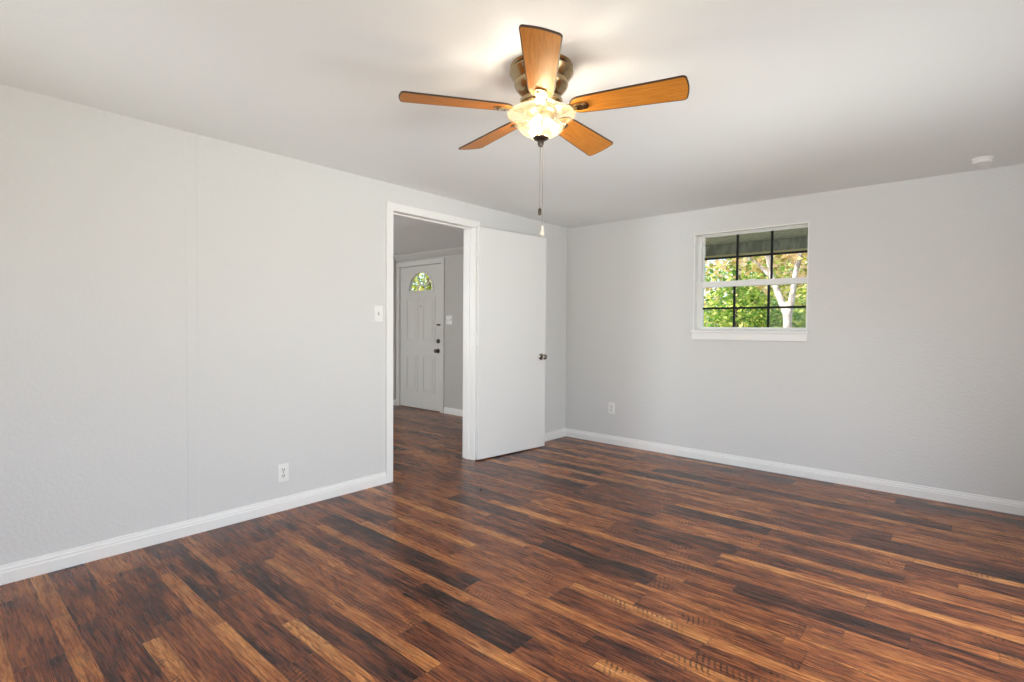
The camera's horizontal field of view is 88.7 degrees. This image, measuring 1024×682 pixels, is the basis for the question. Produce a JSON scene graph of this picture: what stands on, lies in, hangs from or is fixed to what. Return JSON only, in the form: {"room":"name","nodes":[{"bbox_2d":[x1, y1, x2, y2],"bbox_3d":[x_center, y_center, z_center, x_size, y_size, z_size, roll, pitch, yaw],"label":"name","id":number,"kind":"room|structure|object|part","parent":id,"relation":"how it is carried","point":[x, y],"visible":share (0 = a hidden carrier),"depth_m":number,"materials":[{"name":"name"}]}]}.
{"room":"empty bedroom","nodes":[
{"label":"empty bedroom","id":0,"kind":"room"},
{"bbox_2d":[0,84,566,564],"bbox_3d":[-1.314,-0.046,3.531,0.115,2.227,5.650,2,2,41],"label":"wall","id":1,"kind":"structure","parent":0,"point":[186,318],"depth_m":2.85,"materials":[{"name":"white paint"}]},
{"bbox_2d":[0,472,386,584],"bbox_3d":[-2.032,1.044,2.644,0.015,0.085,3.335,2,2,41],"label":"baseboard","id":2,"kind":"structure","parent":1,"relation":"attached to","point":[43,564],"depth_m":2.84,"materials":[{"name":"white paint"}]},
{"bbox_2d":[278,463,288,482],"bbox_3d":[-1.447,0.834,3.316,0.009,0.112,0.070,2,2,41],"label":"wall outlet","id":3,"kind":"object","parent":1,"relation":"attached to","point":[283,469],"visible":1,"depth_m":3.31,"materials":[{"name":"white plastic"}]},
{"bbox_2d":[374,305,382,321],"bbox_3d":[-0.969,-0.200,3.820,0.021,0.117,0.072,2,2,41],"label":"light switch","id":4,"kind":"object","parent":1,"relation":"attached to","point":[378,310],"visible":1,"depth_m":3.82,"materials":[{"name":"white plastic"}]},
{"bbox_2d":[385,201,479,482],"bbox_3d":[-0.660,0.009,4.285,0.150,2.086,0.973,2,2,41],"label":"trim","id":5,"kind":"structure","parent":1,"relation":"attached to","point":[392,209],"depth_m":4.55,"materials":[{"name":"white paint"}]},
{"bbox_3d":[-0.711,0.007,4.329,0.016,2.086,0.973,2,2,41],"label":"casing","id":6,"kind":"part","parent":5,"relation":"part of","materials":[{"name":"white paint"}]},
{"bbox_2d":[475,227,546,459],"bbox_3d":[0.004,0.019,4.836,0.849,2.024,0.169,-1,2,-43],"label":"door","id":7,"kind":"structure","parent":1,"relation":"in","point":[510,340],"depth_m":4.79,"materials":[{"name":"white paint"}]},
{"bbox_3d":[0.303,0.153,5.047,0.064,0.064,0.067,-1,2,-43],"label":"knob","id":8,"kind":"part","parent":7,"relation":"part of","materials":[{"name":"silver metal"}]},
{"bbox_2d":[545,428,564,441],"bbox_3d":[0.139,0.992,5.144,0.015,0.085,1.342,2,2,41],"label":"baseboard","id":9,"kind":"structure","parent":1,"relation":"attached to","point":[559,433],"depth_m":5.50,"materials":[{"name":"white paint"}]},
{"bbox_2d":[393,256,396,399],"bbox_3d":[-3.413,-0.111,5.846,0.120,2.195,5.395,2,2,41],"label":"wall","id":10,"kind":"structure","parent":0,"point":[394,260],"depth_m":7.70,"materials":[{"name":"grey paint"}]},
{"bbox_2d":[397,254,462,409],"bbox_3d":[-0.566,-0.116,6.848,3.105,2.195,0.150,2,2,41],"label":"wall","id":11,"kind":"structure","parent":0,"point":[453,333],"depth_m":6.93,"materials":[{"name":"grey paint"}]},
{"bbox_2d":[400,264,440,411],"bbox_3d":[-1.301,-0.052,7.388,0.905,2.011,0.111,2,2,41],"label":"door","id":12,"kind":"structure","parent":11,"relation":"in","point":[421,309],"depth_m":7.39,"materials":[{"name":"white paint"}]},
{"bbox_3d":[-1.438,0.454,7.528,0.270,0.515,0.009,2,2,41],"label":"panel","id":13,"kind":"part","parent":12,"relation":"part of","materials":[{"name":"white paint"}]},
{"bbox_3d":[-1.431,-0.311,7.507,0.270,0.615,0.009,2,2,41],"label":"panel","id":14,"kind":"part","parent":12,"relation":"part of","materials":[{"name":"white paint"}]},
{"bbox_2d":[408,270,433,292],"bbox_3d":[-1.278,-0.838,7.378,0.568,0.306,0.032,2,2,41],"label":"window","id":15,"kind":"structure","parent":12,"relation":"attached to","point":[412,274],"depth_m":7.40,"materials":[{"name":"clear glass"}]},
{"bbox_3d":[-1.158,0.463,7.285,0.270,0.515,0.009,2,2,41],"label":"panel","id":16,"kind":"part","parent":12,"relation":"part of","materials":[{"name":"white paint"}]},
{"bbox_3d":[-1.152,-0.302,7.264,0.270,0.615,0.009,2,2,41],"label":"panel","id":17,"kind":"part","parent":12,"relation":"part of","materials":[{"name":"white paint"}]},
{"bbox_2d":[396,258,444,412],"bbox_3d":[-1.258,-0.084,7.437,1.041,2.087,0.168,2,2,41],"label":"trim","id":18,"kind":"structure","parent":11,"relation":"attached to","point":[441,261],"depth_m":7.45,"materials":[{"name":"white paint"}]},
{"bbox_2d":[394,246,463,261],"bbox_3d":[-0.580,-1.170,6.702,2.985,0.080,0.055,2,2,41],"label":"trim","id":19,"kind":"structure","parent":11,"relation":"attached to","point":[457,250],"depth_m":7.15,"materials":[{"name":"grey paint"}]},
{"bbox_2d":[446,316,451,323],"bbox_3d":[-0.840,-0.280,6.968,0.118,0.117,0.021,2,2,41],"label":"light switch","id":20,"kind":"object","parent":11,"relation":"attached to","point":[448,318],"visible":1,"depth_m":6.97,"materials":[{"name":"white plastic"}]},
{"bbox_2d":[444,407,462,416],"bbox_3d":[-0.186,0.954,6.430,1.932,0.085,0.015,2,2,41],"label":"baseboard","id":21,"kind":"structure","parent":11,"relation":"attached to","point":[452,411],"depth_m":6.93,"materials":[{"name":"white paint"}]},
{"bbox_2d":[0,405,1023,681],"bbox_3d":[-0.949,1.107,3.304,7.230,0.060,6.050,2,2,41],"label":"floor","id":22,"kind":"structure","parent":0,"point":[573,559],"depth_m":2.37,"materials":[{"name":"laminate"}]},
{"bbox_2d":[0,0,1023,255],"bbox_3d":[-0.931,-1.193,3.241,7.230,0.152,6.050,2,2,41],"label":"ceiling","id":23,"kind":"structure","parent":0,"point":[786,98],"depth_m":2.30,"materials":[{"name":"white paint"}]},
{"bbox_2d":[399,24,689,235],"bbox_3d":[0.136,-0.771,2.171,1.114,0.681,1.051,2,2,41],"label":"ceiling fan","id":24,"kind":"object","parent":23,"relation":"hanging from","point":[541,75],"visible":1,"depth_m":2.04,"materials":[{"name":"brown wood"}]},
{"bbox_3d":[-0.215,-0.936,2.054,0.448,0.006,0.137,0,10,-13],"label":"blade","id":25,"kind":"part","parent":24,"relation":"part of","materials":[{"name":"brown wood"}]},
{"bbox_3d":[-0.083,-0.946,2.413,0.137,0.006,0.459,-17,11,-34],"label":"blade","id":26,"kind":"part","parent":24,"relation":"part of","materials":[{"name":"brown wood"}]},
{"bbox_2d":[529,122,539,135],"bbox_3d":[0.096,-0.884,2.167,0.059,0.060,0.039,2,2,41],"label":"bulb","id":27,"kind":"object","parent":24,"relation":"attached to","point":[533,131],"depth_m":2.16,"materials":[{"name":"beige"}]},
{"bbox_2d":[531,114,541,126],"bbox_3d":[0.099,-0.882,2.095,0.037,0.060,0.060,2,2,41],"label":"bulb","id":28,"kind":"object","parent":24,"relation":"attached to","point":[537,120],"depth_m":2.09,"materials":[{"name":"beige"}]},
{"bbox_3d":[0.118,-0.875,2.132,0.012,0.096,0.012,2,2,41],"label":"rod","id":29,"kind":"part","parent":24,"relation":"part of","materials":[{"name":"glass"}]},
{"bbox_3d":[0.099,-0.934,1.787,0.137,0.006,0.452,15,1,3],"label":"blade","id":30,"kind":"part","parent":24,"relation":"part of","materials":[{"name":"brown wood"}]},
{"bbox_3d":[0.119,-1.104,2.126,0.254,0.012,0.254,2,2,41],"label":"ceiling plate","id":31,"kind":"part","parent":24,"relation":"part of","materials":[{"name":"gold metal"}]},
{"bbox_3d":[0.124,-0.634,2.139,0.004,0.331,0.003,0,2,-15],"label":"pull chain","id":32,"kind":"part","parent":24,"relation":"part of","materials":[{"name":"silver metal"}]},
{"bbox_2d":[544,116,558,131],"bbox_3d":[0.159,-0.882,2.133,0.053,0.060,0.052,2,2,41],"label":"bulb","id":33,"kind":"object","parent":24,"relation":"attached to","point":[548,121],"depth_m":2.12,"materials":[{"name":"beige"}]},
{"bbox_3d":[0.317,-0.941,2.409,0.137,0.006,0.449,-19,-10,34],"label":"blade","id":34,"kind":"part","parent":24,"relation":"part of","materials":[{"name":"brown wood"}]},
{"bbox_3d":[0.441,-0.935,2.009,0.454,0.006,0.137,0,-11,21],"label":"blade","id":35,"kind":"part","parent":24,"relation":"part of","materials":[{"name":"brown wood"}]},
{"bbox_2d":[971,156,993,164],"bbox_3d":[2.880,-1.102,3.211,0.106,0.033,0.106,2,2,41],"label":"smoke detector","id":36,"kind":"object","parent":23,"relation":"attached to","point":[982,160],"visible":1,"depth_m":3.19,"materials":[{"name":"white plastic"}]},
{"bbox_3d":[2.880,-1.114,3.211,0.106,0.010,0.106,2,2,41],"label":"mounting plate","id":37,"kind":"part","parent":36,"relation":"part of","materials":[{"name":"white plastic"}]},
{"bbox_2d":[565,164,1023,501],"bbox_3d":[2.101,-0.044,4.407,4.125,2.227,0.150,2,2,41],"label":"wall","id":38,"kind":"structure","parent":0,"point":[909,368],"depth_m":3.94,"materials":[{"name":"white paint"}]},
{"bbox_2d":[608,402,614,413],"bbox_3d":[1.001,0.676,5.272,0.070,0.112,0.009,2,2,41],"label":"wall outlet","id":39,"kind":"object","parent":38,"relation":"attached to","point":[611,406],"visible":1,"depth_m":5.27,"materials":[{"name":"white plastic"}]},
{"bbox_2d":[690,222,808,341],"bbox_3d":[2.015,-0.476,4.453,0.937,0.938,0.180,2,2,41],"label":"window","id":40,"kind":"structure","parent":38,"relation":"in","point":[767,333],"depth_m":4.48,"materials":[{"name":"white paint"}]},
{"bbox_3d":[1.984,-0.047,4.433,0.937,0.082,0.096,2,2,41],"label":"sill","id":41,"kind":"part","parent":40,"relation":"part of","materials":[{"name":"white paint"}]},
{"bbox_3d":[2.037,-0.311,4.466,0.861,0.420,0.025,2,2,41],"label":"sash","id":42,"kind":"part","parent":40,"relation":"part of","materials":[{"name":"white plastic"}]},
{"bbox_3d":[2.058,-0.701,4.476,0.861,0.460,0.025,2,2,41],"label":"sash","id":43,"kind":"part","parent":40,"relation":"part of","materials":[{"name":"white plastic"}]},
{"bbox_2d":[565,428,1023,515],"bbox_3d":[2.025,1.027,4.385,3.860,0.085,0.015,2,2,41],"label":"baseboard","id":44,"kind":"structure","parent":38,"relation":"attached to","point":[937,494],"depth_m":4.05,"materials":[{"name":"white paint"}]},
{"label":"outside","id":45,"kind":"structure","parent":0,"visible":0},
{"bbox_3d":[9.749,1.104,16.234,60.000,0.100,52.000,2,2,41],"label":"ground","id":46,"kind":"structure","parent":45,"visible":0},
{"bbox_2d":[412,272,431,290],"bbox_3d":[-2.727,-1.042,17.059,3.806,4.051,2.660,2,2,41],"label":"tree","id":47,"kind":"object","parent":46,"relation":"on","point":[429,287],"visible":0.05,"depth_m":16.62,"materials":[{"name":"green plant"}]},
{"bbox_2d":[704,256,805,327],"bbox_3d":[6.304,-0.597,13.891,2.807,3.487,2.035,2,2,41],"label":"tree","id":48,"kind":"object","parent":46,"relation":"on","point":[752,317],"visible":0.57,"depth_m":13.59,"materials":[{"name":"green plant"}]},
{"bbox_2d":[703,284,806,326],"bbox_3d":[8.793,-0.589,18.022,4.570,3.271,2.130,2,2,41],"label":"tree","id":49,"kind":"object","parent":46,"relation":"on","point":[804,295],"visible":0.02,"depth_m":17.82,"materials":[{"name":"green plant"}]},
{"bbox_2d":[704,255,806,324],"bbox_3d":[10.112,-1.540,20.589,7.115,5.052,2.522,2,2,41],"label":"autumn tree","id":50,"kind":"object","parent":46,"relation":"on","point":[706,261],"visible":0.02,"depth_m":21.57,"materials":[{"name":"green plant"}]},
{"bbox_2d":[705,227,807,257],"bbox_3d":[2.494,-0.047,6.305,5.240,2.635,2.792,2,2,41],"label":"patio cover","id":51,"kind":"object","parent":46,"relation":"on","point":[788,240],"visible":0.04,"depth_m":6.99,"materials":[{"name":"beige"}]},
{"bbox_2d":[709,253,807,327],"bbox_3d":[5.921,-1.020,11.522,3.620,4.457,2.154,2,2,41],"label":"tree","id":52,"kind":"object","parent":46,"relation":"on","point":[796,258],"visible":0.25,"depth_m":11.38,"materials":[{"name":"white plant"}]},
{"bbox_2d":[733,255,806,327],"bbox_3d":[7.944,-0.878,15.430,3.036,3.979,1.960,2,2,41],"label":"tree","id":53,"kind":"object","parent":46,"relation":"on","point":[798,302],"visible":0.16,"depth_m":15.12,"materials":[{"name":"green plant"}]}
]}

